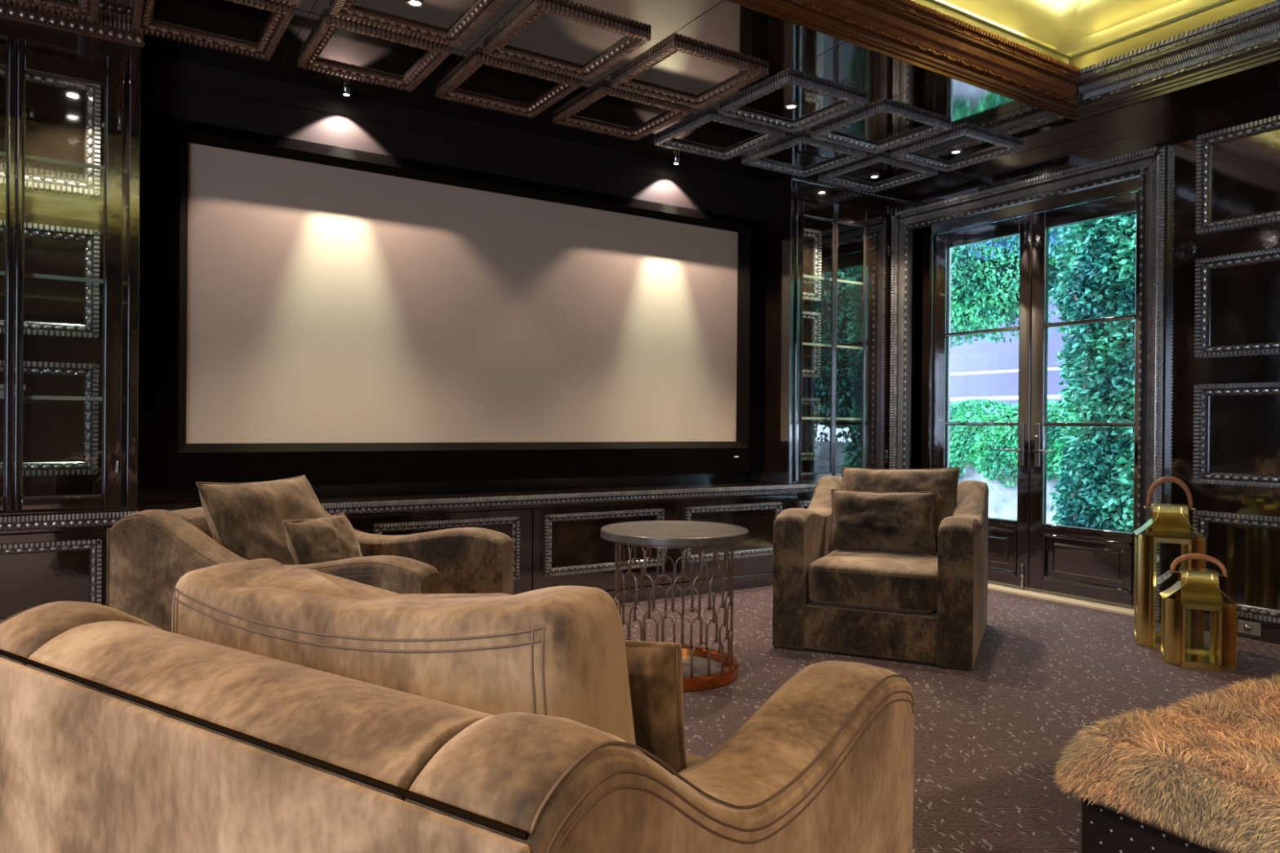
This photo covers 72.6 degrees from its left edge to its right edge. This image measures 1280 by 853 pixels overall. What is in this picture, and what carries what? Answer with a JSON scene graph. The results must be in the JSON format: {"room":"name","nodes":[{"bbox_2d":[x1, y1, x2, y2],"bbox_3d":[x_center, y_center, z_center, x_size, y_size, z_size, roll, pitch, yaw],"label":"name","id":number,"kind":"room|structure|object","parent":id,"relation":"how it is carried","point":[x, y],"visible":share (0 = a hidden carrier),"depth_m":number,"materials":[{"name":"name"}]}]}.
{"room":"home theater","nodes":[
{"label":"home theater","id":0,"kind":"room"},
{"bbox_2d":[124,89,749,502],"bbox_3d":[-1.745,-0.375,5.144,8.850,3.000,0.100,0,0,-33],"label":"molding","id":1,"kind":"structure","parent":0,"point":[179,495],"depth_m":5.55,"materials":[{"name":"brown wood"}]},
{"bbox_2d":[137,112,766,490],"bbox_3d":[-0.830,-0.613,5.541,4.116,1.890,0.185,0,0,-33],"label":"projection screen","id":2,"kind":"object","parent":1,"relation":"attached to","point":[326,314],"visible":0.92,"depth_m":5.22,"materials":[{"name":"beige fabric"}]},
{"bbox_2d":[140,52,764,222],"bbox_3d":[-0.827,-1.713,5.564,4.108,0.310,0.175,0,0,-33],"label":"wall","id":3,"kind":"structure","parent":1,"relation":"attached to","point":[170,87],"depth_m":5.16,"materials":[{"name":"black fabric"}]},
{"bbox_2d":[55,0,1279,194],"bbox_3d":[0.631,-1.867,1.347,8.700,0.040,9.000,0,0,-33],"label":"ceiling","id":4,"kind":"structure","parent":0,"point":[731,29],"depth_m":4.64,"materials":[{"name":"black paint"}]},
{"bbox_2d":[0,0,99,22],"bbox_3d":[-2.571,-1.862,3.580,0.598,0.032,0.604,0,0,-33],"label":"trim","id":5,"kind":"structure","parent":4,"relation":"attached to","point":[89,9],"depth_m":3.87,"materials":[{"name":"brown wood"}]},
{"bbox_2d":[131,0,293,60],"bbox_3d":[-1.957,-1.858,3.977,0.598,0.032,0.604,0,0,-33],"label":"trim","id":6,"kind":"structure","parent":4,"relation":"attached to","point":[281,15],"depth_m":4.09,"materials":[{"name":"brown wood"}]},
{"bbox_2d":[270,0,301,7],"bbox_3d":[-1.588,-1.854,3.407,0.598,0.032,0.604,0,0,-33],"label":"trim","id":7,"kind":"structure","parent":4,"relation":"attached to","point":[295,3],"depth_m":3.78,"materials":[{"name":"brown wood"}]},
{"bbox_2d":[340,84,351,97],"bbox_3d":[-1.622,-1.850,4.814,0.060,0.046,0.060,0,0,-33],"label":"spotlight","id":8,"kind":"object","parent":4,"relation":"attached to","point":[346,91],"visible":1,"depth_m":4.80,"materials":[{"name":"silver metal"}]},
{"bbox_2d":[297,15,450,92],"bbox_3d":[-1.343,-1.853,4.374,0.598,0.032,0.604,0,0,-33],"label":"trim","id":9,"kind":"structure","parent":4,"relation":"attached to","point":[437,53],"depth_m":4.36,"materials":[{"name":"brown wood"}]},
{"bbox_2d":[405,0,424,8],"bbox_3d":[-0.990,-1.861,3.836,0.083,0.007,0.083,0,0,-33],"label":"recessed light","id":10,"kind":"object","parent":4,"relation":"in","point":[411,3],"visible":1,"depth_m":3.84,"materials":[{"name":"silver metal"}]},
{"bbox_2d":[329,0,505,47],"bbox_3d":[-0.974,-1.849,3.804,0.598,0.032,0.604,0,0,-33],"label":"trim","id":11,"kind":"structure","parent":4,"relation":"attached to","point":[481,10],"depth_m":3.97,"materials":[{"name":"brown wood"}]},
{"bbox_2d":[435,53,581,118],"bbox_3d":[-0.728,-1.849,4.771,0.598,0.032,0.604,0,0,-33],"label":"trim","id":12,"kind":"structure","parent":4,"relation":"attached to","point":[567,85],"depth_m":4.76,"materials":[{"name":"brown wood"}]},
{"bbox_2d":[483,0,651,80],"bbox_3d":[-0.360,-1.845,4.201,0.598,0.032,0.604,0,0,-33],"label":"trim","id":13,"kind":"structure","parent":4,"relation":"attached to","point":[635,38],"depth_m":4.19,"materials":[{"name":"brown wood"}]},
{"bbox_2d":[552,85,691,141],"bbox_3d":[-0.114,-1.844,5.169,0.598,0.032,0.604,0,0,-33],"label":"trim","id":14,"kind":"structure","parent":4,"relation":"attached to","point":[565,117],"depth_m":5.17,"materials":[{"name":"brown wood"}]},
{"bbox_2d":[671,155,680,164],"bbox_3d":[0.250,-1.837,6.025,0.060,0.046,0.060,0,0,-33],"label":"spotlight","id":15,"kind":"object","parent":4,"relation":"attached to","point":[676,159],"visible":1,"depth_m":6.01,"materials":[{"name":"silver metal"}]},
{"bbox_2d":[610,40,768,109],"bbox_3d":[0.255,-1.840,4.598,0.598,0.032,0.604,0,0,-33],"label":"trim","id":16,"kind":"structure","parent":4,"relation":"attached to","point":[753,72],"depth_m":4.59,"materials":[{"name":"brown wood"}]},
{"bbox_2d":[653,112,785,160],"bbox_3d":[0.500,-1.840,5.566,0.598,0.032,0.604,0,0,-33],"label":"trim","id":17,"kind":"structure","parent":4,"relation":"attached to","point":[771,135],"depth_m":5.57,"materials":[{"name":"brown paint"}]},
{"bbox_2d":[783,103,798,110],"bbox_3d":[0.875,-1.848,5.041,0.083,0.007,0.083,0,0,-33],"label":"recessed light","id":18,"kind":"object","parent":4,"relation":"in","point":[790,106],"visible":1,"depth_m":5.04,"materials":[{"name":"silver metal"}]},
{"bbox_2d":[718,74,867,133],"bbox_3d":[0.869,-1.836,4.995,0.598,0.032,0.604,0,0,-33],"label":"trim","id":19,"kind":"structure","parent":4,"relation":"attached to","point":[852,101],"depth_m":5.00,"materials":[{"name":"grey paint"}]},
{"bbox_2d":[741,135,866,177],"bbox_3d":[1.114,-1.835,5.963,0.598,0.032,0.604,0,0,-33],"label":"trim","id":20,"kind":"structure","parent":4,"relation":"attached to","point":[852,154],"depth_m":5.97,"materials":[{"name":"grey paint"}]},
{"bbox_2d":[868,174,879,178],"bbox_3d":[1.732,-1.843,6.441,0.083,0.007,0.083,0,0,-33],"label":"recessed light","id":21,"kind":"object","parent":4,"relation":"in","point":[874,176],"visible":1,"depth_m":6.43,"materials":[{"name":"silver metal"}]},
{"bbox_2d":[817,155,937,192],"bbox_3d":[1.729,-1.831,6.360,0.598,0.032,0.604,0,0,-33],"label":"trim","id":22,"kind":"structure","parent":4,"relation":"attached to","point":[923,172],"depth_m":6.37,"materials":[{"name":"grey paint"}]},
{"bbox_2d":[810,102,951,154],"bbox_3d":[1.483,-1.831,5.393,0.598,0.032,0.604,0,0,-33],"label":"trim","id":23,"kind":"structure","parent":4,"relation":"attached to","point":[935,126],"depth_m":5.40,"materials":[{"name":"grey paint"}]},
{"bbox_2d":[725,0,1080,120],"bbox_3d":[0.054,-1.976,3.521,6.130,0.278,0.100,0,0,-33],"label":"ceiling beam","id":24,"kind":"structure","parent":4,"relation":"attached to","point":[907,31],"depth_m":4.47,"materials":[{"name":"brown wood"}]},
{"bbox_2d":[949,150,962,154],"bbox_3d":[2.118,-1.839,5.845,0.083,0.007,0.083,0,0,-33],"label":"recessed light","id":25,"kind":"object","parent":4,"relation":"in","point":[953,152],"visible":1,"depth_m":5.84,"materials":[{"name":"silver metal"}]},
{"bbox_2d":[889,128,1023,172],"bbox_3d":[2.097,-1.827,5.790,0.598,0.032,0.604,0,0,-33],"label":"trim","id":26,"kind":"structure","parent":4,"relation":"attached to","point":[904,154],"depth_m":5.79,"materials":[{"name":"grey paint"}]},
{"bbox_2d":[1075,0,1279,120],"bbox_3d":[3.973,-1.941,3.013,0.100,0.278,5.210,0,0,-33],"label":"crown molding","id":27,"kind":"structure","parent":4,"relation":"attached to","point":[1248,39],"depth_m":4.65,"materials":[{"name":"grey paint"}]},
{"bbox_2d":[939,231,951,467],"bbox_3d":[3.075,-0.485,5.914,0.260,3.500,4.200,0,0,-33],"label":"door frame","id":28,"kind":"structure","parent":0,"point":[950,249],"depth_m":7.03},
{"bbox_2d":[617,585,1279,852],"bbox_3d":[0.559,1.177,1.323,8.590,0.050,9.000,0,0,-33],"label":"floor","id":29,"kind":"structure","parent":0,"point":[988,738],"depth_m":3.74,"materials":[{"name":"carpet"}]},
{"bbox_2d":[0,528,106,622],"bbox_3d":[-2.925,0.795,4.023,1.025,0.645,0.478,0,0,-33],"label":"base cabinet","id":30,"kind":"object","parent":29,"relation":"on","point":[37,568],"visible":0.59,"depth_m":3.94,"materials":[{"name":"brown paint"}]},
{"bbox_2d":[0,480,817,533],"bbox_3d":[-0.728,0.448,5.427,6.235,0.078,0.500,0,0,-33],"label":"ledge","id":31,"kind":"object","parent":30,"relation":"on","point":[362,505],"visible":0.69,"depth_m":5.11,"materials":[{"name":"brown paint"}]},
{"bbox_2d":[0,0,144,516],"bbox_3d":[-2.907,-0.744,4.017,1.051,2.277,0.488,0,0,-33],"label":"bookcase","id":32,"kind":"object","parent":31,"relation":"on","point":[70,126],"visible":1,"depth_m":4.19,"materials":[{"name":"brown paint"}]},
{"bbox_2d":[0,390,26,395],"bbox_3d":[-2.969,-0.153,3.986,0.260,0.026,0.180,0,0,-33],"label":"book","id":33,"kind":"object","parent":32,"relation":"on","point":[2,392],"visible":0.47,"depth_m":3.94,"materials":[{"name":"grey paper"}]},
{"bbox_2d":[0,383,26,391],"bbox_3d":[-2.969,-0.181,3.986,0.260,0.026,0.180,0,0,-39],"label":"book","id":34,"kind":"object","parent":33,"relation":"on","point":[2,385],"visible":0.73,"depth_m":3.94,"materials":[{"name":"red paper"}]},
{"bbox_2d":[749,174,895,484],"bbox_3d":[1.437,-0.712,6.830,1.101,2.276,0.480,0,0,-33],"label":"bookcase","id":35,"kind":"object","parent":31,"relation":"on","point":[828,246],"visible":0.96,"depth_m":6.79,"materials":[{"name":"brown paint"}]},
{"bbox_2d":[106,475,513,632],"bbox_3d":[-1.161,0.665,3.307,1.120,0.938,0.974,1,0,9],"label":"armchair","id":36,"kind":"object","parent":29,"relation":"on","point":[148,552],"visible":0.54,"depth_m":3.05,"materials":[{"name":"brown fabric"}]},
{"bbox_2d":[198,475,326,564],"bbox_3d":[-1.387,0.431,3.343,0.208,0.506,0.660,-24,-5,10],"label":"cushion","id":37,"kind":"object","parent":36,"relation":"on","point":[246,519],"depth_m":3.14,"materials":[{"name":"brown fabric"}]},
{"bbox_2d":[282,511,362,564],"bbox_3d":[-1.166,0.479,3.257,0.180,0.302,0.461,1,0,9],"label":"throw pillow","id":38,"kind":"object","parent":36,"relation":"on","point":[333,537],"visible":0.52,"depth_m":3.15,"materials":[{"name":"brown fabric"}]},
{"bbox_2d":[346,516,359,530],"bbox_3d":[-2.058,0.801,4.583,1.040,0.645,0.478,0,0,-33],"label":"base cabinet","id":39,"kind":"object","parent":29,"relation":"on","point":[354,521],"visible":0.02,"depth_m":4.67,"materials":[{"name":"brown paint"}]},
{"bbox_2d":[359,507,532,595],"bbox_3d":[-1.191,0.807,5.144,1.025,0.645,0.478,0,0,-33],"label":"base cabinet","id":40,"kind":"object","parent":29,"relation":"on","point":[517,523],"visible":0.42,"depth_m":5.06,"materials":[{"name":"brown paint"}]},
{"bbox_2d":[0,558,914,852],"bbox_3d":[-0.250,0.671,1.449,1.094,0.948,1.090,1,0,33],"label":"sofa","id":41,"kind":"object","parent":29,"relation":"on","point":[282,709],"visible":0.99,"depth_m":1.04,"materials":[{"name":"brown fabric"}]},
{"bbox_2d":[171,558,635,744],"bbox_3d":[-0.372,0.463,1.256,0.799,0.505,0.189,-2,3,31],"label":"cushion","id":42,"kind":"object","parent":41,"relation":"on","point":[586,676],"depth_m":1.09,"materials":[{"name":"brown fabric"}]},
{"bbox_2d":[624,639,687,774],"bbox_3d":[-0.094,0.506,1.411,0.406,0.381,0.151,1,0,34],"label":"throw pillow","id":43,"kind":"object","parent":41,"relation":"on","point":[655,668],"visible":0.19,"depth_m":1.28,"materials":[{"name":"brown fabric"}]},
{"bbox_2d":[685,752,704,767],"bbox_3d":[-0.178,0.783,1.559,0.766,0.242,0.822,1,0,33],"label":"seat cushion","id":44,"kind":"object","parent":41,"relation":"on","point":[691,759],"depth_m":1.78,"materials":[{"name":"brown fabric"}]},
{"bbox_2d":[531,501,674,604],"bbox_3d":[-0.324,0.814,5.704,1.040,0.645,0.478,0,0,-33],"label":"base cabinet","id":45,"kind":"object","parent":29,"relation":"on","point":[569,548],"visible":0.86,"depth_m":5.46,"materials":[{"name":"brown paint"}]},
{"bbox_2d":[600,520,748,692],"bbox_3d":[0.157,0.808,4.049,0.683,0.670,0.683,1,0,20],"label":"side table","id":46,"kind":"object","parent":29,"relation":"on","point":[704,668],"visible":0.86,"depth_m":3.91,"materials":[{"name":"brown metal"}]},
{"bbox_2d":[672,495,788,597],"bbox_3d":[0.541,0.820,6.264,1.020,0.645,0.478,0,0,-33],"label":"base cabinet","id":47,"kind":"object","parent":29,"relation":"on","point":[753,557],"visible":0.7,"depth_m":6.11,"materials":[{"name":"brown paint"}]},
{"bbox_2d":[786,493,813,508],"bbox_3d":[1.421,0.827,6.832,1.075,0.645,0.478,0,0,-33],"label":"base cabinet","id":48,"kind":"object","parent":29,"relation":"on","point":[802,501],"visible":0.03,"depth_m":6.41,"materials":[{"name":"brown paint"}]},
{"bbox_2d":[772,466,988,670],"bbox_3d":[1.362,0.689,4.803,0.974,0.928,1.120,1,0,25],"label":"armchair","id":49,"kind":"object","parent":29,"relation":"on","point":[898,606],"visible":0.82,"depth_m":4.38,"materials":[{"name":"brown fabric"}]},
{"bbox_2d":[808,550,937,613],"bbox_3d":[1.306,0.800,4.684,0.647,0.236,0.852,1,0,25],"label":"seat cushion","id":50,"kind":"object","parent":49,"relation":"on","point":[840,581],"depth_m":4.34,"materials":[{"name":"brown fabric"}]},
{"bbox_2d":[828,488,937,555],"bbox_3d":[1.328,0.520,4.786,0.579,0.348,0.214,1,0,24],"label":"throw pillow","id":51,"kind":"object","parent":49,"relation":"on","point":[875,521],"visible":1,"depth_m":4.71,"materials":[{"name":"brown fabric"}]},
{"bbox_2d":[842,467,959,548],"bbox_3d":[1.477,0.465,4.995,0.660,0.485,0.237,-1,-21,25],"label":"cushion","id":52,"kind":"object","parent":49,"relation":"on","point":[944,481],"depth_m":4.92,"materials":[{"name":"brown fabric"}]},
{"bbox_2d":[987,582,1133,616],"bbox_3d":[2.668,1.167,6.101,0.200,0.048,1.724,0,0,-33],"label":"threshold","id":53,"kind":"object","parent":29,"relation":"on","point":[1080,602],"visible":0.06,"depth_m":5.77,"materials":[{"name":"beige stone"}]},
{"bbox_2d":[1080,797,1217,852],"bbox_3d":[1.844,0.960,1.773,1.302,0.405,1.180,0,0,-30],"label":"ottoman","id":54,"kind":"object","parent":29,"relation":"on","point":[1104,830],"visible":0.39,"depth_m":1.88,"materials":[{"name":"black leather"}]},
{"bbox_2d":[1051,672,1279,852],"bbox_3d":[1.833,0.734,1.783,1.476,0.173,1.329,0,0,-30],"label":"fur throw","id":55,"kind":"object","parent":54,"relation":"on","point":[1204,771],"visible":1,"depth_m":1.82,"materials":[{"name":"brown fur"}]},
{"bbox_2d":[1133,476,1206,649],"bbox_3d":[2.822,0.716,4.652,0.320,0.899,0.320,1,0,25],"label":"brass lantern","id":56,"kind":"object","parent":29,"relation":"on","point":[1167,522],"visible":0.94,"depth_m":4.60,"materials":[{"name":"gold metal"}]},
{"bbox_2d":[1159,553,1239,672],"bbox_3d":[2.755,0.898,4.303,0.316,0.534,0.316,1,0,26],"label":"brass lantern","id":57,"kind":"object","parent":29,"relation":"on","point":[1197,588],"visible":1,"depth_m":4.25,"materials":[{"name":"gold metal"}]},
{"bbox_2d":[935,0,1221,56],"bbox_3d":[1.445,-2.370,1.375,6.770,0.260,5.850,0,0,-33],"label":"ceiling","id":58,"kind":"structure","parent":0,"point":[1069,28],"depth_m":5.18,"materials":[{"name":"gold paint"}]},
{"bbox_2d":[927,0,1231,58],"bbox_3d":[1.444,-2.252,1.375,6.320,0.024,5.400,0,0,-33],"label":"bead","id":59,"kind":"object","parent":58,"relation":"attached to","point":[1221,2],"visible":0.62,"depth_m":4.92,"materials":[{"name":"beige metal"}]},
{"bbox_2d":[910,0,1276,68],"bbox_3d":[1.443,-2.170,1.375,6.260,0.150,5.340,0,0,-33],"label":"crown molding","id":60,"kind":"structure","parent":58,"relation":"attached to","point":[1233,7],"depth_m":4.79,"materials":[{"name":"gold metal"}]},
{"bbox_2d":[889,88,1279,623],"bbox_3d":[4.222,-0.321,3.632,0.130,3.000,8.920,0,0,-33],"label":"wall","id":61,"kind":"structure","parent":0,"point":[1244,430],"depth_m":4.94,"materials":[{"name":"brown paint"}]},
{"bbox_2d":[930,214,1032,590],"bbox_3d":[2.485,-0.172,6.418,0.104,2.618,0.836,0,0,-33],"label":"door","id":62,"kind":"structure","parent":61,"relation":"in","point":[1008,540],"depth_m":6.25,"materials":[{"name":"brown paint"}]},
{"bbox_2d":[888,144,1170,623],"bbox_3d":[2.668,-0.258,6.105,0.334,2.838,2.062,0,0,-33],"label":"door frame","id":63,"kind":"structure","parent":61,"relation":"attached to","point":[1152,166],"depth_m":5.67,"materials":[{"name":"grey paint"}]},
{"bbox_2d":[1029,191,1140,608],"bbox_3d":[2.929,-0.167,5.730,0.104,2.618,0.794,0,0,-33],"label":"door","id":64,"kind":"structure","parent":61,"relation":"in","point":[1084,563],"depth_m":5.84,"materials":[{"name":"brown paint"}]},
{"bbox_2d":[1173,238,1200,262],"bbox_3d":[3.189,-1.030,5.089,0.030,0.144,0.144,0,0,-33],"label":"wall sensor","id":65,"kind":"object","parent":61,"relation":"attached to","point":[1187,250],"visible":1,"depth_m":5.07,"materials":[{"name":"black plastic"}]},
{"bbox_2d":[1192,510,1279,623],"bbox_3d":[3.535,0.772,4.527,0.038,0.566,1.224,0,0,-33],"label":"trim","id":66,"kind":"structure","parent":61,"relation":"attached to","point":[1202,519],"depth_m":4.82,"materials":[{"name":"grey paint"}]},
{"bbox_2d":[1193,382,1279,488],"bbox_3d":[3.542,0.047,4.525,0.038,0.566,1.224,0,0,-33],"label":"trim","id":67,"kind":"structure","parent":61,"relation":"attached to","point":[1202,392],"depth_m":4.96,"materials":[{"name":"grey paint"}]},
{"bbox_2d":[1194,247,1279,357],"bbox_3d":[3.548,-0.676,4.524,0.038,0.566,1.224,0,0,-33],"label":"trim","id":68,"kind":"structure","parent":61,"relation":"attached to","point":[1204,266],"depth_m":4.95,"materials":[{"name":"grey paint"}]},
{"bbox_2d":[1195,115,1279,234],"bbox_3d":[3.554,-1.388,4.522,0.038,0.566,1.224,0,0,-33],"label":"trim","id":69,"kind":"structure","parent":61,"relation":"attached to","point":[1205,142],"depth_m":4.95,"materials":[{"name":"grey paint"}]},
{"bbox_2d":[1204,611,1279,644],"bbox_3d":[4.815,1.132,2.555,0.025,0.108,6.249,0,0,-33],"label":"baseboard","id":70,"kind":"structure","parent":61,"relation":"attached to","point":[1270,632],"depth_m":4.75,"materials":[{"name":"brown paint"}]},
{"bbox_2d":[1238,620,1261,635],"bbox_3d":[3.349,1.109,4.793,0.020,0.068,0.110,0,0,-33],"label":"outlet plate","id":71,"kind":"object","parent":61,"relation":"attached to","point":[1244,627],"visible":1,"depth_m":4.79,"materials":[{"name":"silver metal"}]},
{"label":"outside","id":72,"kind":"structure","parent":0,"visible":0},
{"bbox_3d":[10.080,1.283,17.244,24.330,0.080,42.000,0,0,-33],"label":"ground","id":73,"kind":"structure","parent":72,"visible":0},
{"bbox_2d":[955,455,1060,524],"bbox_3d":[6.897,0.768,8.156,0.551,0.950,18.200,0,0,-33],"label":"wall","id":74,"kind":"structure","parent":73,"relation":"on","point":[1002,500],"depth_m":11.19,"materials":[{"name":"stone"}]},
{"bbox_2d":[949,397,1070,488],"bbox_3d":[4.265,0.251,11.822,0.790,1.303,8.560,0,0,-33],"label":"hedge","id":75,"kind":"object","parent":74,"relation":"on","point":[984,443],"visible":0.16,"depth_m":11.13,"materials":[{"name":"green plant"}]},
{"bbox_2d":[950,367,1066,401],"bbox_3d":[4.701,0.109,17.408,0.070,2.195,16.131,0,0,-33],"label":"fence","id":76,"kind":"object","parent":73,"relation":"on","point":[1049,397],"visible":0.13,"depth_m":15.13,"materials":[{"name":"white"}]},
{"bbox_2d":[950,288,1072,413],"bbox_3d":[4.245,-0.626,19.411,0.200,3.650,24.000,0,0,-33],"label":"building","id":77,"kind":"structure","parent":73,"relation":"on","point":[984,355],"depth_m":15.80,"materials":[{"name":"blue"}]},
{"bbox_2d":[950,226,1073,348],"bbox_3d":[5.009,-1.494,13.813,2.051,5.432,4.602,0,0,-33],"label":"tree","id":78,"kind":"object","parent":73,"relation":"on","point":[985,295],"visible":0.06,"depth_m":12.87,"materials":[{"name":"green plant"}]},
{"bbox_2d":[955,206,1090,519],"bbox_3d":[4.936,-2.092,9.838,1.636,6.640,6.143,0,0,-33],"label":"tree","id":79,"kind":"object","parent":73,"relation":"on","point":[1052,237],"visible":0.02,"depth_m":10.75,"materials":[{"name":"plant"}]},
{"bbox_2d":[1047,191,1137,532],"bbox_3d":[5.067,-1.028,7.397,1.071,4.585,3.327,0,0,-33],"label":"hedge","id":80,"kind":"object","parent":73,"relation":"on","point":[1106,287],"visible":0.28,"depth_m":8.13,"materials":[{"name":"teal plant"}]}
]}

